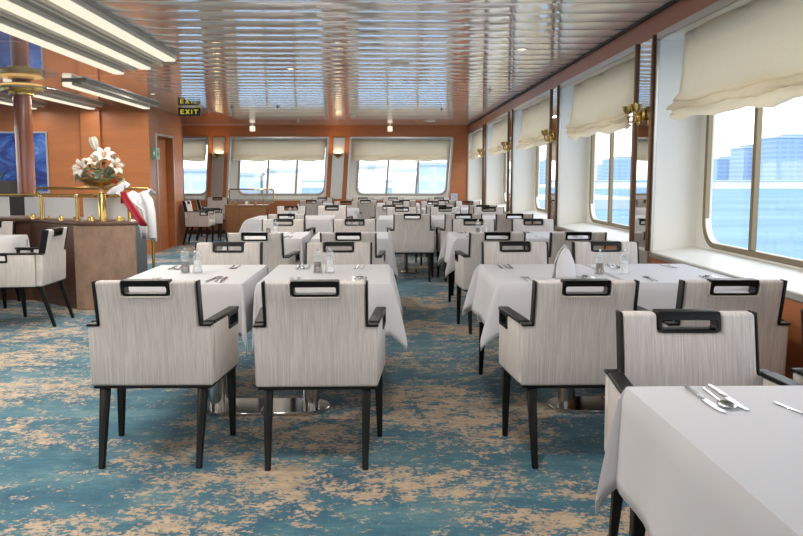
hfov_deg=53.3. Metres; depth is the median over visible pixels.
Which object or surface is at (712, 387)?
knife
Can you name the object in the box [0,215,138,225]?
countertop
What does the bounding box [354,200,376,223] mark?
dining chair
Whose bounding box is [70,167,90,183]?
lily
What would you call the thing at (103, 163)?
foliage
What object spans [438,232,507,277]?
tablecloth
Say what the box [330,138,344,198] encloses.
mirror panel
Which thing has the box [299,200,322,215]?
dining chair
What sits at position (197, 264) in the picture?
salt mill
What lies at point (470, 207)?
dining chair
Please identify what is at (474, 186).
window
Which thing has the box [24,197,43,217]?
pane
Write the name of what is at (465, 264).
dining chair
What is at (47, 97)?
diffuser
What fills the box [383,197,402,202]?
dining chair
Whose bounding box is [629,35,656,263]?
mirror panel
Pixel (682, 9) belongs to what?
wall
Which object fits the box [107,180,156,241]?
cloth
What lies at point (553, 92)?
mirror glass
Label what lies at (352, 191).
window
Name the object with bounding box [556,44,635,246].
window
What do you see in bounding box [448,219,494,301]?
dining chair
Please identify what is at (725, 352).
dining chair
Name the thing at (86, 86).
ceiling light
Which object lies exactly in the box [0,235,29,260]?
tablecloth
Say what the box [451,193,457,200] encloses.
menu card
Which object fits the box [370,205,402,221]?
dining chair
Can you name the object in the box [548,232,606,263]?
dining chair
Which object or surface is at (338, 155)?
wall sconce
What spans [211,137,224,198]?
mirror panel
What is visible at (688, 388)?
knife
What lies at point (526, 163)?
window
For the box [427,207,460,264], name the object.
dining chair
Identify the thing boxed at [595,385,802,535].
tablecloth
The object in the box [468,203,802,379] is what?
wall
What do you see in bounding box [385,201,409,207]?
dining chair
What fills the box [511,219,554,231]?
dining chair
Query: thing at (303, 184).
land
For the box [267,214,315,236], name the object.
dining chair
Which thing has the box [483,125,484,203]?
mirror glass
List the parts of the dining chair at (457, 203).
handle frame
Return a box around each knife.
[684,386,725,412]
[707,384,749,410]
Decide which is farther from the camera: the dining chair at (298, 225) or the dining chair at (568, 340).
the dining chair at (298, 225)
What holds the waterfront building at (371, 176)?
on the quay
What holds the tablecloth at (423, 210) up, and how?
on the dining table
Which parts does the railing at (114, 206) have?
post, brass railing, post, red sash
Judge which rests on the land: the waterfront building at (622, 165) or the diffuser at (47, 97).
the waterfront building at (622, 165)
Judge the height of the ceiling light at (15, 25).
0.075 m
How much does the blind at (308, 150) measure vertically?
0.509 m
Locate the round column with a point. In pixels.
(22, 91)
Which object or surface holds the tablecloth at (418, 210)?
on the dining table
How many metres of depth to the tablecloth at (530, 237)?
7.38 m
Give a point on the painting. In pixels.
(7, 138)
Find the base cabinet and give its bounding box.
[224,204,269,234]
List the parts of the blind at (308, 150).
head rail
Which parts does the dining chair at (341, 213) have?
handle frame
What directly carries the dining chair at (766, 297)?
on the floor
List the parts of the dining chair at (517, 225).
handle frame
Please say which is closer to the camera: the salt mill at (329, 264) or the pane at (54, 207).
the salt mill at (329, 264)
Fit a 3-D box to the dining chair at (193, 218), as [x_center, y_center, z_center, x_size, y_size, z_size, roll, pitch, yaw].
[-3.938,-0.883,15.512,0.532,0.849,0.630,0,6,-2]
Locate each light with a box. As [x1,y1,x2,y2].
[0,0,175,69]
[0,8,137,73]
[0,95,46,108]
[32,89,104,109]
[49,0,177,61]
[61,80,159,108]
[388,124,392,131]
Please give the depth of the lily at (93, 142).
7.79 m
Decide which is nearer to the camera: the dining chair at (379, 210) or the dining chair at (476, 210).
the dining chair at (476, 210)
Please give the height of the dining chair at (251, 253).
0.849 m
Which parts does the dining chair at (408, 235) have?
backrest, handle frame, frame, leg, leg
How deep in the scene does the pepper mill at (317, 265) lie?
4.62 m
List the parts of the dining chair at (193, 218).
edge trim, leg, backrest, leg, panel, arm rail, arm rail, leg, panel, seat, leg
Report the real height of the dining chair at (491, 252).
0.849 m
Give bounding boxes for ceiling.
[0,0,671,124]
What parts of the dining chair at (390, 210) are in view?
handle frame, backrest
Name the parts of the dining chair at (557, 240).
edge trim, handle frame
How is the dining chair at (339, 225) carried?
on the floor
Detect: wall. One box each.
[0,106,185,253]
[182,125,467,229]
[468,0,718,131]
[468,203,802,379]
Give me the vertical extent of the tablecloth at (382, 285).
0.374 m
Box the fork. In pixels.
[773,401,802,413]
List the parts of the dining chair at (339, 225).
handle frame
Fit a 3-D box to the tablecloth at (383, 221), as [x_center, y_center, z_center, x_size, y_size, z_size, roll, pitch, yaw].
[-0.019,-0.514,11.078,0.788,0.375,1.195,0,6,-1]
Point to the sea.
(780, 211)
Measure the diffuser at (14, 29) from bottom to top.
0.053 m
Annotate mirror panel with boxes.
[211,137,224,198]
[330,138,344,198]
[482,123,485,204]
[506,109,512,212]
[547,85,559,231]
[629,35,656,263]
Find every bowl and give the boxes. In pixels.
[76,178,125,220]
[717,400,736,408]
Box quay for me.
[539,194,629,208]
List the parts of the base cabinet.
door panel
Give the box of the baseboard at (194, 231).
[185,230,224,233]
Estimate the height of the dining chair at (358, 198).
0.849 m
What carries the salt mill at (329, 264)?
on the tablecloth at (382, 285)
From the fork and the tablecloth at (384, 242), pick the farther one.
the tablecloth at (384, 242)
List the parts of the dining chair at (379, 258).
handle frame, edge trim, arm rail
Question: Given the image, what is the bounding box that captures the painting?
[0,131,49,192]
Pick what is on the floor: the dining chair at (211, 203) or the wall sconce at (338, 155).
the dining chair at (211, 203)
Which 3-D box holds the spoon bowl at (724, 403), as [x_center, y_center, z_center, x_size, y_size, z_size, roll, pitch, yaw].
[0.788,0.333,1.939,0.043,0.008,0.066,0,6,2]
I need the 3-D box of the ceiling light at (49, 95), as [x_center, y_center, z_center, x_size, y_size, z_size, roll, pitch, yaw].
[-4.947,-2.461,11.611,0.308,0.075,2.950,0,6,-1]
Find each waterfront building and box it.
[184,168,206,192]
[240,172,264,192]
[263,168,302,192]
[359,164,386,192]
[390,167,416,192]
[416,162,446,192]
[539,159,545,183]
[595,165,601,179]
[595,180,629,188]
[601,157,630,179]
[713,156,729,179]
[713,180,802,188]
[729,145,752,179]
[760,134,802,179]
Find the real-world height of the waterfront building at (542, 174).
31.744 m
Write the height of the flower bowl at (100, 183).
0.420 m
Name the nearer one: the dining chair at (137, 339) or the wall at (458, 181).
the dining chair at (137, 339)
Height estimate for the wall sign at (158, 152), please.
0.200 m
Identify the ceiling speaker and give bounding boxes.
[388,62,409,66]
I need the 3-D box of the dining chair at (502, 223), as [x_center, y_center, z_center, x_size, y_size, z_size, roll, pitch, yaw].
[1.396,-0.279,10.198,0.630,0.849,0.532,0,6,-2]
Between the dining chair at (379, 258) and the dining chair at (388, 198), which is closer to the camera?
the dining chair at (379, 258)
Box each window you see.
[183,137,209,200]
[226,137,328,200]
[346,137,452,199]
[467,124,483,204]
[485,112,507,213]
[512,90,549,223]
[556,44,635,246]
[649,0,802,302]
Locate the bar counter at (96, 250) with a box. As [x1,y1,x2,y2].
[0,215,138,309]
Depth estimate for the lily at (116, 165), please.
7.80 m
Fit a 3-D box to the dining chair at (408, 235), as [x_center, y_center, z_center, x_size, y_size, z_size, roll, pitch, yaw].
[0.127,-0.276,10.169,0.630,0.849,0.532,0,6,-1]
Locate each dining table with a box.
[206,376,263,415]
[261,390,330,415]
[398,254,418,273]
[547,388,604,413]
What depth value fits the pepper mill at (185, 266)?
4.62 m
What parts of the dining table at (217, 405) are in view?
plate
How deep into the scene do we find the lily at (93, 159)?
7.77 m
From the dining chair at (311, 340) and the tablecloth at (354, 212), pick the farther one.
the tablecloth at (354, 212)
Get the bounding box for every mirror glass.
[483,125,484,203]
[508,111,511,210]
[549,87,556,218]
[633,38,651,247]
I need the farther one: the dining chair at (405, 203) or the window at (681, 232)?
the dining chair at (405, 203)
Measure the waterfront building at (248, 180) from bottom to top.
10.912 m
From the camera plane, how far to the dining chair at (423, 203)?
15.05 m
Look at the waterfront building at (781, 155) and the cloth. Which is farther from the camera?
the waterfront building at (781, 155)
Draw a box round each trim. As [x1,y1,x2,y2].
[80,106,103,197]
[467,0,679,125]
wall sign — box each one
[152,147,155,158]
[156,148,159,159]
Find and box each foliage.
[79,166,119,177]
[81,159,124,182]
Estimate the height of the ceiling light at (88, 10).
0.075 m
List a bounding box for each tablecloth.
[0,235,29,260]
[127,265,268,354]
[222,232,311,264]
[239,215,336,234]
[252,264,407,355]
[310,232,397,277]
[327,208,359,223]
[376,215,418,231]
[384,208,420,213]
[421,208,425,213]
[431,215,469,242]
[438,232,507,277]
[461,208,467,212]
[462,264,615,349]
[482,215,520,218]
[525,232,587,249]
[587,264,748,310]
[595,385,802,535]
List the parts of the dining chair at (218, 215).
edge trim, arm rail, panel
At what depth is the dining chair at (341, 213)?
12.51 m
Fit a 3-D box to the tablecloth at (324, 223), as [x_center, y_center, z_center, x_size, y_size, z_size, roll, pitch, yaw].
[-1.535,-0.513,11.041,1.316,0.369,1.191,0,6,-1]
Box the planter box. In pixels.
[0,171,17,196]
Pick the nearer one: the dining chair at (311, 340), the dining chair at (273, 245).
the dining chair at (311, 340)
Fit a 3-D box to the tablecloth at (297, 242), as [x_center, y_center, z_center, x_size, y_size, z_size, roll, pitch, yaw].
[-1.280,-0.128,7.682,0.786,0.374,0.987,0,6,-1]
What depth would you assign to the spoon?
1.96 m
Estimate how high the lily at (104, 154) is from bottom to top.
0.343 m
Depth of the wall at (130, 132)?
13.36 m
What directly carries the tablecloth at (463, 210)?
on the dining table
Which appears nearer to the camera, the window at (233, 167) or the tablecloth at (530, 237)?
the tablecloth at (530, 237)
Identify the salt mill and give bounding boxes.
[193,248,200,271]
[326,248,333,271]
[620,249,627,272]
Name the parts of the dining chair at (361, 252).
edge trim, handle frame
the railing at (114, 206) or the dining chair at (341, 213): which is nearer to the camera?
the railing at (114, 206)
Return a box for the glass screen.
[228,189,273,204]
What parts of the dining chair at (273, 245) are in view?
handle frame, edge trim, arm rail, panel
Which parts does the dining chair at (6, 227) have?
leg, backrest, edge trim, leg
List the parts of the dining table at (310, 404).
plate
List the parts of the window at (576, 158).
sill rail, frame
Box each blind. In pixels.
[183,139,206,161]
[231,139,325,161]
[352,139,449,161]
[469,130,481,159]
[487,117,507,155]
[516,97,549,149]
[565,57,634,139]
[666,0,802,120]
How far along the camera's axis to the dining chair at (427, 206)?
12.94 m
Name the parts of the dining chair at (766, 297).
arm rail, edge trim, handle frame, edge trim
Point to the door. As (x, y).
(160, 141)
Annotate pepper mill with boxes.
[181,248,188,271]
[314,248,321,271]
[595,249,603,273]
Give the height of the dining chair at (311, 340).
0.849 m
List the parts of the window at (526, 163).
frame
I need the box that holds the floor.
[0,234,647,535]
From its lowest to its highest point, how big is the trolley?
0.940 m
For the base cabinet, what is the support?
on the floor
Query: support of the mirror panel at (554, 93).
attached to the wall at (791, 313)
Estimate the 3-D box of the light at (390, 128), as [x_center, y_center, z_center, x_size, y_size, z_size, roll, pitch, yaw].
[-0.256,-3.129,17.860,0.110,0.160,0.100,0,6,-1]
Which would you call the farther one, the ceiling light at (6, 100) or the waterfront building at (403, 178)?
the waterfront building at (403, 178)
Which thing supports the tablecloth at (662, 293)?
on the dining table
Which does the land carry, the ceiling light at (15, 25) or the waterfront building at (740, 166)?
the waterfront building at (740, 166)
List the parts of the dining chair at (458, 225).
leg, leg, handle frame, backrest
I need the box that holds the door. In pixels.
[156,133,176,251]
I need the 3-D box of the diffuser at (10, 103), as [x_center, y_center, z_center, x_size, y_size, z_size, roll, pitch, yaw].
[-5.972,-2.455,11.663,0.115,0.053,2.800,0,6,-1]
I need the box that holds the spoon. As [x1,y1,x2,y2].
[701,387,736,408]
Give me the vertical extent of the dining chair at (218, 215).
0.849 m
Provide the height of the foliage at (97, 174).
0.163 m
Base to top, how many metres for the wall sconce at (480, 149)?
0.170 m
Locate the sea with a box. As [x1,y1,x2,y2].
[263,180,802,259]
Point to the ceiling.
(237, 54)
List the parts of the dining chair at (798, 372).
backrest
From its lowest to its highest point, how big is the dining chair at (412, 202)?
0.849 m
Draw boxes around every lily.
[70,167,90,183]
[72,158,93,177]
[85,154,99,177]
[89,136,99,173]
[92,147,115,176]
[107,158,123,177]
[109,154,124,170]
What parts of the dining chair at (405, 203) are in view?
handle frame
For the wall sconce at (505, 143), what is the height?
0.170 m
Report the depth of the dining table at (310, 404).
4.47 m
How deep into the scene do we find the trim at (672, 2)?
7.14 m
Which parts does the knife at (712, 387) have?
handle, blade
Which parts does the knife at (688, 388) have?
handle, blade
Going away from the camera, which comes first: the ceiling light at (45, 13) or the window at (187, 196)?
the ceiling light at (45, 13)
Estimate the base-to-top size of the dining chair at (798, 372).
0.849 m
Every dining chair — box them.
[0,221,20,308]
[0,227,74,326]
[86,279,238,468]
[182,200,214,244]
[194,242,262,264]
[195,199,222,240]
[201,197,227,235]
[226,232,299,272]
[253,279,385,470]
[262,219,304,231]
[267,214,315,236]
[276,206,305,215]
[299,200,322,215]
[305,241,371,264]
[312,197,332,202]
[317,206,350,223]
[318,205,352,223]
[320,232,385,263]
[333,219,375,231]
[334,201,361,223]
[352,197,372,202]
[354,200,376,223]
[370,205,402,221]
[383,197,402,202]
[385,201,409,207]
[387,207,421,265]
[387,214,434,281]
[393,200,415,206]
[420,201,444,207]
[426,205,454,256]
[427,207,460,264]
[429,197,449,202]
[432,200,454,204]
[435,213,481,281]
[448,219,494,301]
[455,201,479,207]
[455,232,525,333]
[468,205,496,213]
[473,207,503,214]
[477,241,548,374]
[495,213,533,232]
[498,279,639,468]
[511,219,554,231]
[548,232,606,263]
[571,241,638,265]
[604,309,802,535]
[637,278,790,375]
[791,309,802,383]
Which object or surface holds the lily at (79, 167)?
in the flower bowl at (100, 183)
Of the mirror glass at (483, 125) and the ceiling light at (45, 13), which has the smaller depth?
the ceiling light at (45, 13)
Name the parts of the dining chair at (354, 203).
handle frame, backrest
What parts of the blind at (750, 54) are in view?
head rail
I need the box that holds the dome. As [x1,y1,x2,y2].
[59,215,64,220]
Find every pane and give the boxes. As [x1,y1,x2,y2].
[0,197,9,215]
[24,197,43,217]
[44,197,79,218]
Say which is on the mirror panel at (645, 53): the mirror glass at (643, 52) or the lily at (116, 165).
the mirror glass at (643, 52)
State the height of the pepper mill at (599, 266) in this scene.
0.146 m
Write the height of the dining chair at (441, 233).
0.849 m
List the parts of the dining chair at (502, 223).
handle frame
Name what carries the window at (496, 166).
in the wall at (791, 313)
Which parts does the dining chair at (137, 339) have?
edge trim, leg, leg, handle frame, backrest, frame, leg, edge trim, arm rail, panel, leg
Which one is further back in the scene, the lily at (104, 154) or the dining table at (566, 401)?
the lily at (104, 154)
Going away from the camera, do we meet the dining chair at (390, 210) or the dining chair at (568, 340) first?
the dining chair at (568, 340)
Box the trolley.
[131,214,147,273]
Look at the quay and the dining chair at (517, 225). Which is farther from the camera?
the quay
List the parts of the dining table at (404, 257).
plate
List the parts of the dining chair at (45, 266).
panel, arm rail, leg, arm rail, frame, edge trim, leg, backrest, handle frame, leg, edge trim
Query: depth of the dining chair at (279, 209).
12.53 m
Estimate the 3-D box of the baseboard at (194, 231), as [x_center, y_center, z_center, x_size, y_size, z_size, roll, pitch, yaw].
[-3.748,-0.828,18.385,10.550,0.090,0.015,0,6,-1]
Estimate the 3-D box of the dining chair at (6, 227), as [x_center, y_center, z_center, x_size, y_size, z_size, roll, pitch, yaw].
[-4.227,-0.041,8.103,0.630,0.849,0.532,0,6,-2]
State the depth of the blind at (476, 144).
17.15 m
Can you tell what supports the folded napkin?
on the tablecloth at (491, 287)
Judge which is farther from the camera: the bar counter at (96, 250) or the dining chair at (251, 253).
the bar counter at (96, 250)
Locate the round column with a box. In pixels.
[0,80,44,214]
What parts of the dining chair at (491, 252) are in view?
leg, edge trim, handle frame, backrest, edge trim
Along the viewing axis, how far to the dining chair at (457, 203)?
15.07 m
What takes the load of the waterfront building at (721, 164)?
on the land
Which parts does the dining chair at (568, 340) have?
leg, panel, arm rail, edge trim, leg, frame, backrest, handle frame, edge trim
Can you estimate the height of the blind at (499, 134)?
0.588 m
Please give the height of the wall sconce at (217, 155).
0.110 m
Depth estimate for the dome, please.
7.92 m
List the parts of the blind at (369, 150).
head rail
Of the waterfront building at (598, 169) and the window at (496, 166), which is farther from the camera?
the waterfront building at (598, 169)
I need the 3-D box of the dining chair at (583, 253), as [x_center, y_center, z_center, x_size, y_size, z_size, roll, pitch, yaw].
[1.445,0.258,5.480,0.630,0.849,0.532,0,6,-2]
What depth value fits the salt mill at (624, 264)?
4.58 m
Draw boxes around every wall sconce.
[212,153,221,157]
[333,153,342,157]
[477,148,484,156]
[501,141,510,151]
[541,129,554,143]
[622,103,644,126]
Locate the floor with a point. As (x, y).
(442, 463)
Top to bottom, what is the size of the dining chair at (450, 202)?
0.849 m
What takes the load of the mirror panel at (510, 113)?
attached to the wall at (791, 313)
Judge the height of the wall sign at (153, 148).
0.200 m
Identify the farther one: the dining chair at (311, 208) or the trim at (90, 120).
the dining chair at (311, 208)
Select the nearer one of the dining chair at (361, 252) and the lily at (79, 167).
the dining chair at (361, 252)
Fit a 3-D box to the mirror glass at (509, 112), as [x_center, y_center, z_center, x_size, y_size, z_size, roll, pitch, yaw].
[1.661,-1.624,12.186,0.011,1.512,0.330,0,6,-1]
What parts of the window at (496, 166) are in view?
frame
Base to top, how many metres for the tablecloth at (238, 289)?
0.374 m
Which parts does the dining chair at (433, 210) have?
handle frame, backrest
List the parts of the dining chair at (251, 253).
handle frame, edge trim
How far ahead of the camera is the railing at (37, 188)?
9.15 m
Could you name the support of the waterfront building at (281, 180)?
on the quay
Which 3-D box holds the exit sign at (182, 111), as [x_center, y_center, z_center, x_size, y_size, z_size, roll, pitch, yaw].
[-3.554,-2.634,13.407,0.370,0.170,0.046,0,6,-1]
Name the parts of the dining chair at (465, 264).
panel, leg, arm rail, edge trim, leg, backrest, handle frame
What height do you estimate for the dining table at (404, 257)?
0.735 m
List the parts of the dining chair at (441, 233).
panel, leg, leg, backrest, handle frame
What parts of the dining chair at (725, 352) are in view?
edge trim, panel, leg, arm rail, leg, backrest, handle frame, edge trim, panel, arm rail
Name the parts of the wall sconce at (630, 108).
arm, plate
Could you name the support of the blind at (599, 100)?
attached to the window at (576, 158)
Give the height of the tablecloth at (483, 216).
0.375 m
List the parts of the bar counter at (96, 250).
panel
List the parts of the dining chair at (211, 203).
backrest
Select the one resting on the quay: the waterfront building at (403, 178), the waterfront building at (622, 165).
the waterfront building at (403, 178)
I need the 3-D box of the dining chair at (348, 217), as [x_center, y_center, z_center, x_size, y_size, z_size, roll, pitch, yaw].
[-1.123,-0.618,13.181,0.630,0.849,0.532,0,6,-1]
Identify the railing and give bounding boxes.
[0,191,147,225]
[34,187,154,267]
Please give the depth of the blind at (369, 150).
18.32 m
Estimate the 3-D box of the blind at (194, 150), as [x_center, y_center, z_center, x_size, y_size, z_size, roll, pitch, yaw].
[-5.564,-2.672,18.178,2.273,0.509,0.122,0,6,-1]
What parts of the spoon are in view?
handle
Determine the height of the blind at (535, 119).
0.587 m
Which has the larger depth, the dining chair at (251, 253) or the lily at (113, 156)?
the lily at (113, 156)
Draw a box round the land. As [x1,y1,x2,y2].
[263,182,544,187]
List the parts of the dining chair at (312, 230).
handle frame, backrest, arm rail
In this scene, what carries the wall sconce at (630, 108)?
attached to the mirror panel at (645, 53)
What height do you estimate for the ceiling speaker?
0.014 m
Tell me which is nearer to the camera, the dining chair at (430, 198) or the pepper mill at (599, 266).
the pepper mill at (599, 266)
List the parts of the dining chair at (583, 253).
edge trim, handle frame, edge trim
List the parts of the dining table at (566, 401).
plate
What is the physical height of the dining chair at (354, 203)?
0.849 m
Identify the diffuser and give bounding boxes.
[0,23,123,73]
[0,101,36,108]
[32,95,94,109]
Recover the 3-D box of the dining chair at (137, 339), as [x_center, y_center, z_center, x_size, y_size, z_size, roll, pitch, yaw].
[-1.131,0.449,3.799,0.630,0.849,0.532,0,6,-1]
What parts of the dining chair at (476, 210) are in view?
handle frame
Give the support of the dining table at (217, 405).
on the floor
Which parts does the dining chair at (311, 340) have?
arm rail, edge trim, leg, handle frame, backrest, frame, leg, edge trim, arm rail, leg, panel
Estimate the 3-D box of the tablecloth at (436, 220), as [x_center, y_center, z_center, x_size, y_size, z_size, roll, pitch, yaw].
[0.733,-0.516,11.095,0.634,0.375,1.195,0,6,-1]
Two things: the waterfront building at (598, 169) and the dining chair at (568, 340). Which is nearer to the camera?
the dining chair at (568, 340)
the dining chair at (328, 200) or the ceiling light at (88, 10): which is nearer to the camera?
the ceiling light at (88, 10)
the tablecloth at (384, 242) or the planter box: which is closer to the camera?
the tablecloth at (384, 242)
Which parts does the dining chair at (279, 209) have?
handle frame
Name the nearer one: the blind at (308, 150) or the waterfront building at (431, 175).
the blind at (308, 150)
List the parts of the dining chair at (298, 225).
handle frame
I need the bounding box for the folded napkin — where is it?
[552,244,575,278]
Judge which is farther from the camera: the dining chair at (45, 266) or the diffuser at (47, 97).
the diffuser at (47, 97)
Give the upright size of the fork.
0.003 m
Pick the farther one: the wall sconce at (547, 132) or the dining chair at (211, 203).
the dining chair at (211, 203)
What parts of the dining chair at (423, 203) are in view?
handle frame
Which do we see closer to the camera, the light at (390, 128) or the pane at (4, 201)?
the pane at (4, 201)
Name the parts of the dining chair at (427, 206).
backrest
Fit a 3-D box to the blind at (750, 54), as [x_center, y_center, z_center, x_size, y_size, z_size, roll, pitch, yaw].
[1.884,-1.148,4.287,0.139,0.612,2.262,0,6,-1]
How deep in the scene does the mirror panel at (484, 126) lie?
15.27 m
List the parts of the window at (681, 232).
sill rail, frame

